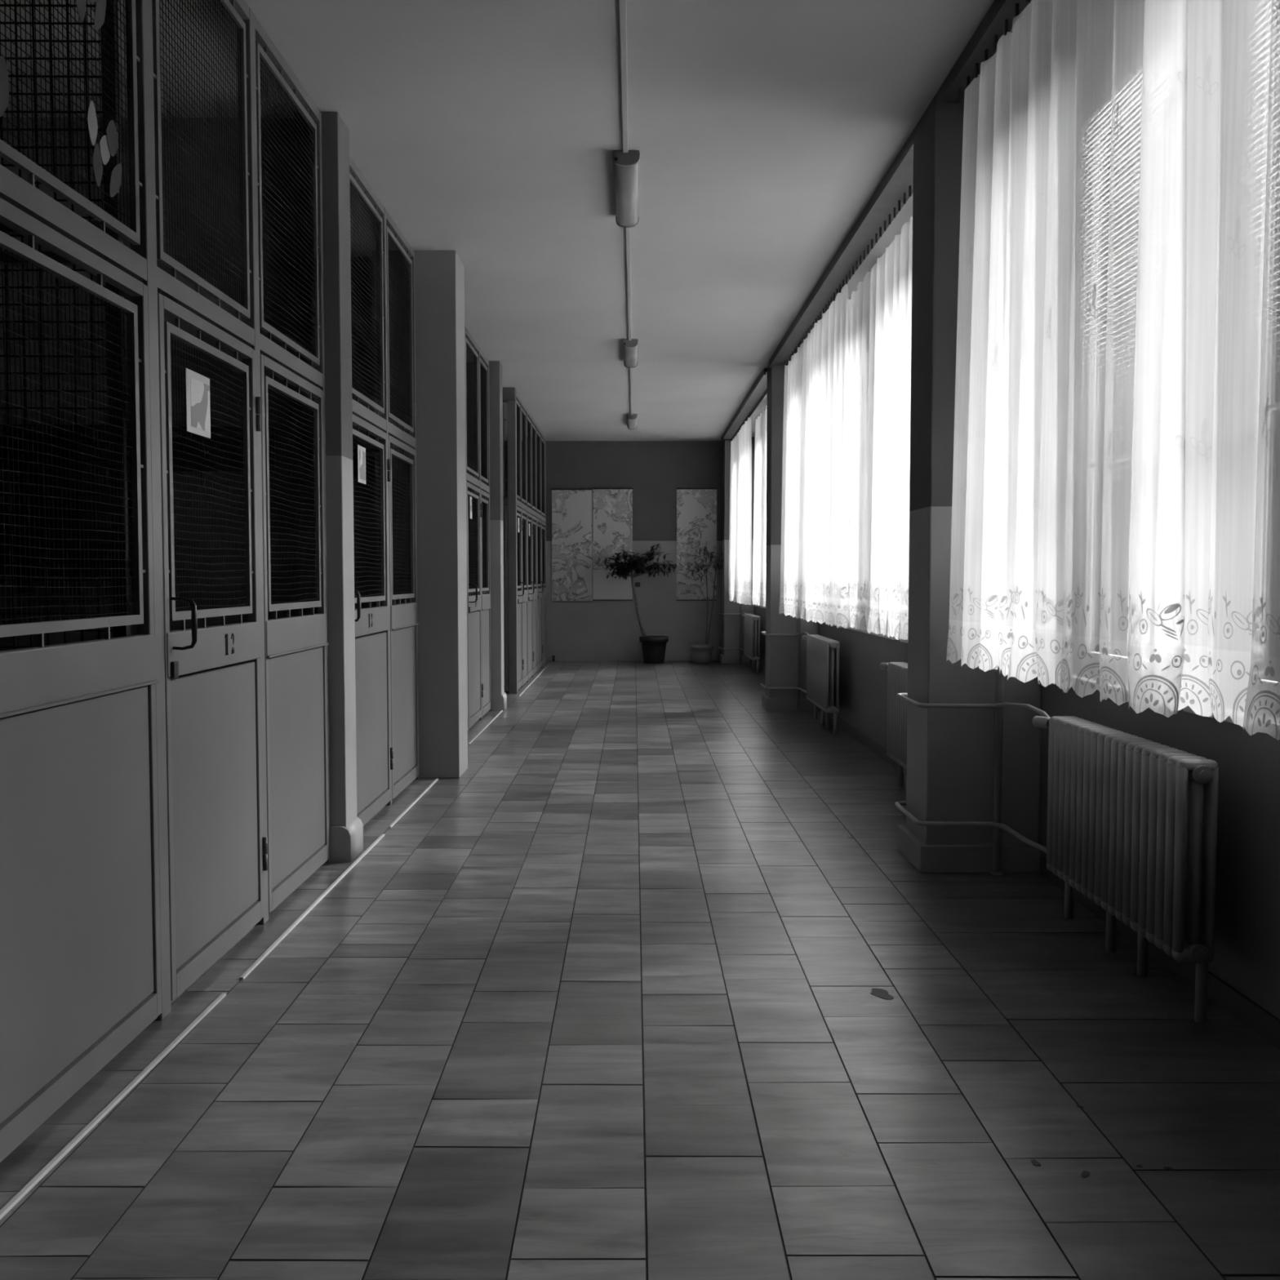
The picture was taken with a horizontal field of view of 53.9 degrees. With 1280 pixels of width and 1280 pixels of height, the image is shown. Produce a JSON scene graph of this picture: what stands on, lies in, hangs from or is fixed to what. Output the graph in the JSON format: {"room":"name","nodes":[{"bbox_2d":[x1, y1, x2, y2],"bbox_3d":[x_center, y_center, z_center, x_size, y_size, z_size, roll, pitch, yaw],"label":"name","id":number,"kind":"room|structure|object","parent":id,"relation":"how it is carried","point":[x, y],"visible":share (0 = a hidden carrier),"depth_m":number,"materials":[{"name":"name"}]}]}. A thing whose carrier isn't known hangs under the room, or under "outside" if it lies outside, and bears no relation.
{"room":"school corridor","nodes":[
{"label":"school corridor","id":0,"kind":"room"},
{"bbox_2d":[0,117,475,679],"bbox_3d":[-2.397,-0.771,8.325,1.965,3.100,6.070,0,3,0],"label":"wire mesh","id":1,"kind":"structure","parent":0,"point":[55,637],"depth_m":5.27,"materials":[{"name":"paint"}]},
{"bbox_2d":[293,111,363,862],"bbox_3d":[-1.318,-0.620,5.332,0.205,3.100,0.245,0,3,0],"label":"pillar","id":2,"kind":"structure","parent":1,"relation":"attached to","point":[346,829],"depth_m":5.24,"materials":[{"name":"paint"}]},
{"bbox_2d":[352,448,377,479],"bbox_3d":[-2.410,-1.036,7.426,1.850,0.160,0.220,0,3,0],"label":"coat rack","id":3,"kind":"object","parent":1,"relation":"attached to","point":[372,467],"visible":0.02,"depth_m":7.52,"materials":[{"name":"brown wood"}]},
{"bbox_2d":[373,249,467,777],"bbox_3d":[-1.319,-0.735,7.606,0.485,3.100,0.380,0,3,0],"label":"pillar","id":4,"kind":"structure","parent":1,"relation":"attached to","point":[439,275],"depth_m":7.42,"materials":[{"name":"paint"}]},
{"bbox_2d":[480,360,506,711],"bbox_3d":[-1.333,-0.921,11.299,0.232,3.100,0.275,0,3,0],"label":"pillar","id":5,"kind":"structure","parent":1,"relation":"attached to","point":[498,695],"depth_m":11.19,"materials":[{"name":"paint"}]},
{"bbox_2d":[502,387,516,402],"bbox_3d":[-2.386,-2.484,12.750,2.250,0.125,0.160,0,3,0],"label":"trim","id":6,"kind":"structure","parent":0,"point":[508,393],"depth_m":12.68,"materials":[{"name":"paint"}]},
{"bbox_2d":[0,0,1133,440],"bbox_3d":[-0.814,-2.384,8.036,5.450,0.150,19.500,0,3,0],"label":"ceiling","id":7,"kind":"structure","parent":0,"point":[488,132],"depth_m":5.48,"materials":[{"name":"paint"}]},
{"bbox_2d":[618,0,628,152],"bbox_3d":[-0.052,-2.048,3.008,0.024,0.015,5.215,0,3,0],"label":"cable conduit","id":8,"kind":"object","parent":7,"relation":"attached to","point":[622,3],"visible":1,"depth_m":4.70,"materials":[{"name":"plastic"}]},
{"bbox_2d":[612,150,639,227],"bbox_3d":[-0.065,-2.179,6.127,0.124,0.065,1.026,0,3,0],"label":"ceiling lamp","id":9,"kind":"object","parent":7,"relation":"attached to","point":[625,165],"visible":1,"depth_m":5.98,"materials":[{"name":"plastic"}]},
{"bbox_2d":[626,227,631,340],"bbox_3d":[-0.072,-2.318,8.358,0.024,0.015,3.440,0,3,0],"label":"cable conduit","id":10,"kind":"object","parent":7,"relation":"attached to","point":[628,229],"visible":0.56,"depth_m":7.99,"materials":[{"name":"plastic"}]},
{"bbox_2d":[622,338,638,368],"bbox_3d":[-0.080,-2.405,10.591,0.124,0.065,1.026,0,3,0],"label":"ceiling lamp","id":11,"kind":"object","parent":7,"relation":"attached to","point":[629,347],"visible":1,"depth_m":10.41,"materials":[{"name":"plastic"}]},
{"bbox_2d":[629,368,632,414],"bbox_3d":[-0.089,-2.549,12.918,0.024,0.015,3.630,0,3,0],"label":"cable conduit","id":12,"kind":"object","parent":7,"relation":"attached to","point":[630,369],"visible":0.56,"depth_m":12.77,"materials":[{"name":"plastic"}]},
{"bbox_2d":[626,413,637,429],"bbox_3d":[-0.096,-2.640,15.245,0.124,0.065,1.026,0,3,0],"label":"ceiling lamp","id":13,"kind":"object","parent":7,"relation":"attached to","point":[631,419],"visible":1,"depth_m":15.00,"materials":[{"name":"plastic"}]},
{"bbox_2d":[721,368,767,442],"bbox_3d":[1.207,-2.584,14.334,0.170,0.085,5.670,0,3,0],"label":"rail","id":14,"kind":"object","parent":7,"relation":"attached to","point":[757,393],"visible":0.88,"depth_m":13.80,"materials":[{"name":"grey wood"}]},
{"bbox_2d":[728,578,752,604],"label":"lace curtain","id":15,"kind":"object","parent":14,"relation":"hanging from","point":[741,596],"depth_m":15.17,"materials":[{"name":"white fabric"}]},
{"bbox_2d":[733,507,748,523],"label":"lace curtain","id":16,"kind":"object","parent":14,"relation":"hanging from","point":[746,508],"depth_m":15.42,"materials":[{"name":"white fabric"}]},
{"bbox_2d":[768,130,913,369],"bbox_3d":[1.236,-2.276,8.237,0.170,0.085,5.760,0,3,0],"label":"rail","id":17,"kind":"object","parent":7,"relation":"attached to","point":[895,189],"visible":0.84,"depth_m":7.13,"materials":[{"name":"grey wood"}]},
{"bbox_2d":[778,328,850,628],"bbox_3d":[1.274,-1.226,9.498,0.125,2.155,3.185,0,3,0],"label":"lace curtain","id":18,"kind":"object","parent":17,"relation":"hanging from","point":[816,610],"visible":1,"depth_m":9.02,"materials":[{"name":"white fabric"}]},
{"bbox_2d":[840,257,911,639],"bbox_3d":[1.376,-1.100,7.006,0.114,2.155,2.891,0,3,0],"label":"lace curtain","id":19,"kind":"object","parent":17,"relation":"hanging from","point":[893,621],"visible":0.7,"depth_m":7.11,"materials":[{"name":"white fabric"}]},
{"bbox_2d":[935,0,1031,109],"bbox_3d":[1.227,-1.991,2.589,0.100,0.085,4.760,0,3,0],"label":"rail","id":20,"kind":"object","parent":7,"relation":"attached to","point":[1002,15],"visible":1,"depth_m":4.45,"materials":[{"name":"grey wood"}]},
{"bbox_2d":[946,0,1186,717],"bbox_3d":[1.236,-0.943,3.883,0.132,2.155,1.957,0,3,0],"label":"lace curtain","id":21,"kind":"object","parent":20,"relation":"hanging from","point":[1145,677],"visible":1,"depth_m":3.53,"materials":[{"name":"white fabric"}]},
{"bbox_2d":[1126,0,1279,740],"bbox_3d":[1.334,-0.845,1.941,0.127,2.155,2.771,0,3,0],"label":"lace curtain","id":22,"kind":"object","parent":20,"relation":"hanging from","point":[1243,686],"visible":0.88,"depth_m":2.80,"materials":[{"name":"white fabric"}]},
{"bbox_2d":[502,440,722,661],"bbox_3d":[-0.910,-1.253,17.855,5.550,3.100,0.200,0,3,0],"label":"wall","id":23,"kind":"structure","parent":0,"point":[594,630],"depth_m":17.75,"materials":[{"name":"paint"}]},
{"bbox_2d":[527,436,542,589],"bbox_3d":[-1.456,-1.235,17.513,0.255,3.100,0.480,0,3,0],"label":"trim","id":24,"kind":"structure","parent":23,"relation":"attached to","point":[532,437],"depth_m":17.23,"materials":[{"name":"paint"}]},
{"bbox_2d":[551,488,592,601],"bbox_3d":[-0.958,-1.334,17.726,0.571,1.593,0.018,0,3,0],"label":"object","id":25,"kind":"object","parent":23,"relation":"attached to","point":[571,508],"visible":1,"depth_m":17.73,"materials":[{"name":"white paper"}]},
{"bbox_2d":[592,487,632,600],"bbox_3d":[-0.384,-1.347,17.728,0.564,1.586,0.018,0,3,0],"label":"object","id":26,"kind":"object","parent":23,"relation":"attached to","point":[612,507],"visible":0.93,"depth_m":17.73,"materials":[{"name":"white paper"}]},
{"bbox_2d":[676,487,717,600],"bbox_3d":[0.798,-1.348,17.734,0.573,1.586,0.018,0,3,0],"label":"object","id":27,"kind":"object","parent":23,"relation":"attached to","point":[696,507],"visible":0.97,"depth_m":17.74,"materials":[{"name":"white paper"}]},
{"bbox_2d":[0,661,1279,1279],"bbox_3d":[-0.814,0.862,8.199,5.450,0.151,19.502,0,3,0],"label":"floor","id":28,"kind":"structure","parent":0,"point":[661,984],"depth_m":3.09,"materials":[{"name":"tile"}]},
{"bbox_2d":[0,0,130,648],"bbox_3d":[-2.348,-0.494,3.333,1.965,3.050,0.030,0,3,0],"label":"wire mesh","id":29,"kind":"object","parent":28,"relation":"on","point":[123,630],"depth_m":3.32,"materials":[{"name":"black metal"}]},
{"bbox_2d":[0,992,226,1219],"bbox_3d":[-1.199,1.080,2.332,0.018,0.006,2.560,0,3,0],"label":"threshold strip","id":30,"kind":"object","parent":28,"relation":"on","point":[84,1131],"visible":1,"depth_m":2.79,"materials":[{"name":"metal"}]},
{"bbox_2d":[0,0,330,1162],"bbox_3d":[-1.279,-0.520,3.465,0.118,3.090,3.525,0,3,0],"label":"wooden partition","id":31,"kind":"object","parent":28,"relation":"on","point":[150,820],"visible":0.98,"depth_m":3.35,"materials":[{"name":"wood"}]},
{"bbox_2d":[0,56,9,117],"bbox_3d":[-1.282,-1.132,2.471,0.003,0.190,0.174,0,3,0],"label":"paper flower","id":32,"kind":"object","parent":31,"relation":"attached to","point":[4,82],"visible":1,"depth_m":2.54,"materials":[{"name":"grey paper"}]},
{"bbox_2d":[75,0,106,30],"bbox_3d":[-1.284,-1.514,2.943,0.005,0.178,0.166,0,3,0],"label":"paper flower","id":33,"kind":"object","parent":31,"relation":"attached to","point":[100,7],"visible":1,"depth_m":2.97,"materials":[{"name":"grey paper"}]},
{"bbox_2d":[87,100,121,197],"bbox_3d":[-1.284,-1.170,3.022,0.006,0.196,0.187,0,3,0],"label":"paper flower","id":34,"kind":"object","parent":31,"relation":"attached to","point":[108,144],"visible":1,"depth_m":3.02,"materials":[{"name":"grey paper"}]},
{"bbox_2d":[185,368,210,438],"bbox_3d":[-1.288,-0.688,3.673,0.002,0.178,0.200,0,3,0],"label":"paper notice","id":35,"kind":"object","parent":31,"relation":"attached to","point":[197,386],"visible":1,"depth_m":3.67,"materials":[{"name":"white paper"}]},
{"bbox_2d":[239,834,384,979],"bbox_3d":[-1.190,0.956,4.794,0.016,0.006,2.090,0,3,0],"label":"threshold strip","id":36,"kind":"object","parent":28,"relation":"on","point":[317,901],"visible":1,"depth_m":4.48,"materials":[{"name":"metal"}]},
{"bbox_2d":[349,155,419,825],"bbox_3d":[-1.294,-0.670,6.426,0.118,3.090,1.965,0,3,0],"label":"wooden partition","id":37,"kind":"object","parent":28,"relation":"on","point":[387,680],"visible":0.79,"depth_m":6.48,"materials":[{"name":"wood"}]},
{"bbox_2d":[357,444,365,484],"bbox_3d":[-1.299,-0.818,5.879,0.002,0.170,0.170,0,3,0],"label":"paper notice","id":38,"kind":"object","parent":37,"relation":"attached to","point":[361,451],"visible":1,"depth_m":5.86,"materials":[{"name":"white paper"}]},
{"bbox_2d":[388,777,438,827],"bbox_3d":[-1.198,0.858,6.731,0.014,0.006,1.430,0,3,0],"label":"threshold strip","id":39,"kind":"object","parent":28,"relation":"on","point":[393,823],"visible":1,"depth_m":6.62,"materials":[{"name":"metal"}]},
{"bbox_2d":[464,325,491,732],"bbox_3d":[-1.308,-0.825,9.489,0.118,3.090,3.370,0,3,0],"label":"wooden partition","id":40,"kind":"object","parent":28,"relation":"on","point":[478,622],"visible":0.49,"depth_m":10.37,"materials":[{"name":"wood"}]},
{"bbox_2d":[469,496,471,519],"bbox_3d":[-1.317,-1.031,9.811,0.002,0.170,0.120,0,3,0],"label":"paper notice","id":41,"kind":"object","parent":40,"relation":"attached to","point":[470,497],"visible":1,"depth_m":9.79,"materials":[{"name":"white paper"}]},
{"bbox_2d":[467,710,502,744],"bbox_3d":[-1.227,0.680,10.242,0.016,0.006,2.500,0,3,0],"label":"threshold strip","id":42,"kind":"object","parent":28,"relation":"on","point":[497,715],"visible":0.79,"depth_m":9.93,"materials":[{"name":"metal"}]},
{"bbox_2d":[502,391,546,693],"bbox_3d":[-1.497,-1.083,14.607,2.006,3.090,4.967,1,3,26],"label":"wooden partition","id":43,"kind":"object","parent":28,"relation":"on","point":[524,608],"visible":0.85,"depth_m":13.84,"materials":[{"name":"wood"}]},
{"bbox_2d":[517,517,519,532],"bbox_3d":[-1.263,-1.196,13.103,0.002,0.150,0.140,0,3,0],"label":"paper notice","id":44,"kind":"object","parent":43,"relation":"attached to","point":[517,517],"visible":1,"depth_m":13.10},
{"bbox_2d":[518,662,550,696],"bbox_3d":[-1.228,0.442,14.961,0.014,0.006,4.750,0,3,0],"label":"threshold strip","id":45,"kind":"object","parent":28,"relation":"on","point":[526,687],"visible":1,"depth_m":14.38,"materials":[{"name":"metal"}]},
{"bbox_2d":[598,543,682,663],"bbox_3d":[-0.013,-0.503,17.383,1.181,1.650,0.668,0,3,0],"label":"potted ficus","id":46,"kind":"object","parent":28,"relation":"on","point":[653,647],"visible":1,"depth_m":17.31,"materials":[{"name":"plant"}]},
{"bbox_2d":[679,541,723,662],"bbox_3d":[0.889,-0.523,17.469,0.751,1.682,0.399,0,3,0],"label":"sapling","id":47,"kind":"object","parent":28,"relation":"on","point":[701,653],"visible":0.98,"depth_m":17.42,"materials":[{"name":"plant"}]},
{"bbox_2d":[718,440,746,663],"bbox_3d":[1.266,-1.185,17.108,0.324,3.040,1.130,0,3,0],"label":"pipes","id":48,"kind":"object","parent":28,"relation":"on","point":[740,649],"visible":0.85,"depth_m":17.20,"materials":[{"name":"metal"}]},
{"bbox_2d":[741,613,759,673],"bbox_3d":[1.414,0.033,16.089,0.132,0.710,1.209,0,3,0],"label":"radiator","id":49,"kind":"object","parent":28,"relation":"on","point":[752,622],"visible":1,"depth_m":15.65,"materials":[{"name":"metal"}]},
{"bbox_2d":[760,366,808,711],"bbox_3d":[1.285,-0.880,11.085,0.344,3.040,1.070,0,3,0],"label":"pipes","id":50,"kind":"object","parent":28,"relation":"on","point":[798,633],"visible":0.78,"depth_m":11.13,"materials":[{"name":"metal"}]},
{"bbox_2d":[801,634,839,734],"bbox_3d":[1.443,0.336,10.097,0.132,0.710,1.209,0,3,0],"label":"radiator","id":51,"kind":"object","parent":28,"relation":"on","point":[823,653],"visible":1,"depth_m":9.70,"materials":[{"name":"metal"}]},
{"bbox_2d":[880,662,907,786],"bbox_3d":[1.459,0.507,6.721,0.132,0.710,1.209,0,3,0],"label":"radiator","id":52,"kind":"object","parent":28,"relation":"on","point":[897,708],"visible":0.31,"depth_m":6.97,"materials":[{"name":"metal"}]},
{"bbox_2d":[894,103,1049,875],"bbox_3d":[1.300,-0.570,4.931,0.371,3.040,1.095,0,3,0],"label":"pipes","id":53,"kind":"object","parent":28,"relation":"on","point":[999,704],"visible":0.83,"depth_m":4.99,"materials":[{"name":"metal"}]},
{"bbox_2d":[1031,715,1218,1023],"bbox_3d":[1.472,0.648,3.930,0.132,0.710,1.209,0,3,0],"label":"radiator","id":54,"kind":"object","parent":28,"relation":"on","point":[1132,820],"visible":1,"depth_m":3.65,"materials":[{"name":"metal"}]},
{"bbox_2d":[639,635,668,663],"bbox_3d":[0.193,0.135,17.450,0.408,0.370,0.408,0,3,0],"label":"pot","id":55,"kind":"object","parent":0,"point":[653,647],"depth_m":17.31,"materials":[{"name":"plastic"}]},
{"bbox_2d":[689,644,714,662],"bbox_3d":[0.862,0.190,17.536,0.337,0.250,0.337,0,3,0],"label":"pot","id":56,"kind":"object","parent":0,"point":[701,653],"depth_m":17.42,"materials":[{"name":"ceramic"}]},
{"bbox_2d":[754,0,1279,1019],"bbox_3d":[1.762,-0.759,8.080,0.300,3.100,19.400,0,3,0],"label":"wall","id":57,"kind":"structure","parent":0,"point":[1198,493],"depth_m":3.82,"materials":[{"name":"paint"}]},
{"bbox_2d":[720,436,755,663],"bbox_3d":[1.344,-1.231,17.437,0.443,3.100,0.440,0,3,0],"label":"column","id":58,"kind":"structure","parent":57,"relation":"attached to","point":[731,469],"depth_m":17.24,"materials":[{"name":"grey paint"}]},
{"bbox_2d":[752,578,765,607],"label":"lace curtain","id":59,"kind":"object","parent":57,"relation":"hanging from","point":[758,597],"depth_m":14.02,"materials":[{"name":"white fabric"}]},
{"bbox_2d":[755,503,765,515],"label":"lace curtain","id":60,"kind":"object","parent":57,"relation":"hanging from","point":[763,504],"depth_m":13.94,"materials":[{"name":"white fabric"}]},
{"bbox_2d":[761,360,820,711],"bbox_3d":[1.363,-0.926,11.384,0.463,3.100,0.440,0,3,0],"label":"column","id":61,"kind":"structure","parent":57,"relation":"attached to","point":[782,412],"depth_m":11.19,"materials":[{"name":"paint"}]},
{"bbox_2d":[824,365,840,626],"bbox_3d":[1.682,-1.237,10.619,0.205,2.200,1.080,0,3,0],"label":"window","id":62,"kind":"structure","parent":57,"relation":"in","point":[837,408],"depth_m":11.07,"materials":[{"name":"glass"}]},
{"bbox_2d":[817,706,906,776],"bbox_3d":[1.604,0.743,8.381,0.011,0.070,5.650,0,3,0],"label":"baseboard","id":63,"kind":"structure","parent":57,"relation":"attached to","point":[860,736],"depth_m":8.90,"materials":[{"name":"paint"}]},
{"bbox_2d":[841,305,899,639],"bbox_3d":[1.690,-1.149,8.871,0.205,2.200,2.020,0,3,0],"label":"window","id":64,"kind":"structure","parent":57,"relation":"in","point":[879,404],"depth_m":9.24,"materials":[{"name":"glass"}]},
{"bbox_2d":[900,639,907,643],"bbox_3d":[1.701,-1.031,6.539,0.205,2.200,2.250,0,3,0],"label":"window","id":65,"kind":"structure","parent":57,"relation":"in","point":[901,640],"depth_m":7.58,"materials":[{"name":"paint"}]},
{"bbox_2d":[897,94,1050,872],"bbox_3d":[1.378,-0.615,5.240,0.490,3.100,0.445,0,3,0],"label":"column","id":66,"kind":"structure","parent":57,"relation":"attached to","point":[956,311],"depth_m":5.05,"materials":[{"name":"paint"}]},
{"bbox_2d":[1071,39,1174,689],"bbox_3d":[1.711,-0.926,4.457,0.205,2.200,1.140,0,3,0],"label":"window","id":67,"kind":"structure","parent":57,"relation":"in","point":[1119,524],"depth_m":4.63,"materials":[{"name":"glass"}]},
{"bbox_2d":[1066,14,1175,472],"bbox_3d":[1.699,-1.315,4.437,0.030,1.362,1.000,0,3,0],"label":"blind","id":68,"kind":"object","parent":67,"relation":"attached to","point":[1165,36],"visible":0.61,"depth_m":4.41,"materials":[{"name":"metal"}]},
{"bbox_2d":[1040,857,1279,1049],"bbox_3d":[1.635,1.077,1.774,0.011,0.070,6.620,0,3,0],"label":"baseboard","id":69,"kind":"structure","parent":57,"relation":"attached to","point":[1261,1021],"depth_m":3.56,"materials":[{"name":"paint"}]},
{"bbox_2d":[1182,0,1279,723],"bbox_3d":[1.717,-0.865,3.254,0.205,2.200,0.870,0,3,0],"label":"window","id":70,"kind":"structure","parent":57,"relation":"in","point":[1255,513],"depth_m":3.60,"materials":[{"name":"glass"}]},
{"bbox_2d":[1226,0,1279,420],"bbox_3d":[1.704,-1.274,3.233,0.030,1.322,0.730,0,3,0],"label":"blind","id":71,"kind":"object","parent":70,"relation":"attached to","point":[1277,406],"visible":0.96,"depth_m":3.47,"materials":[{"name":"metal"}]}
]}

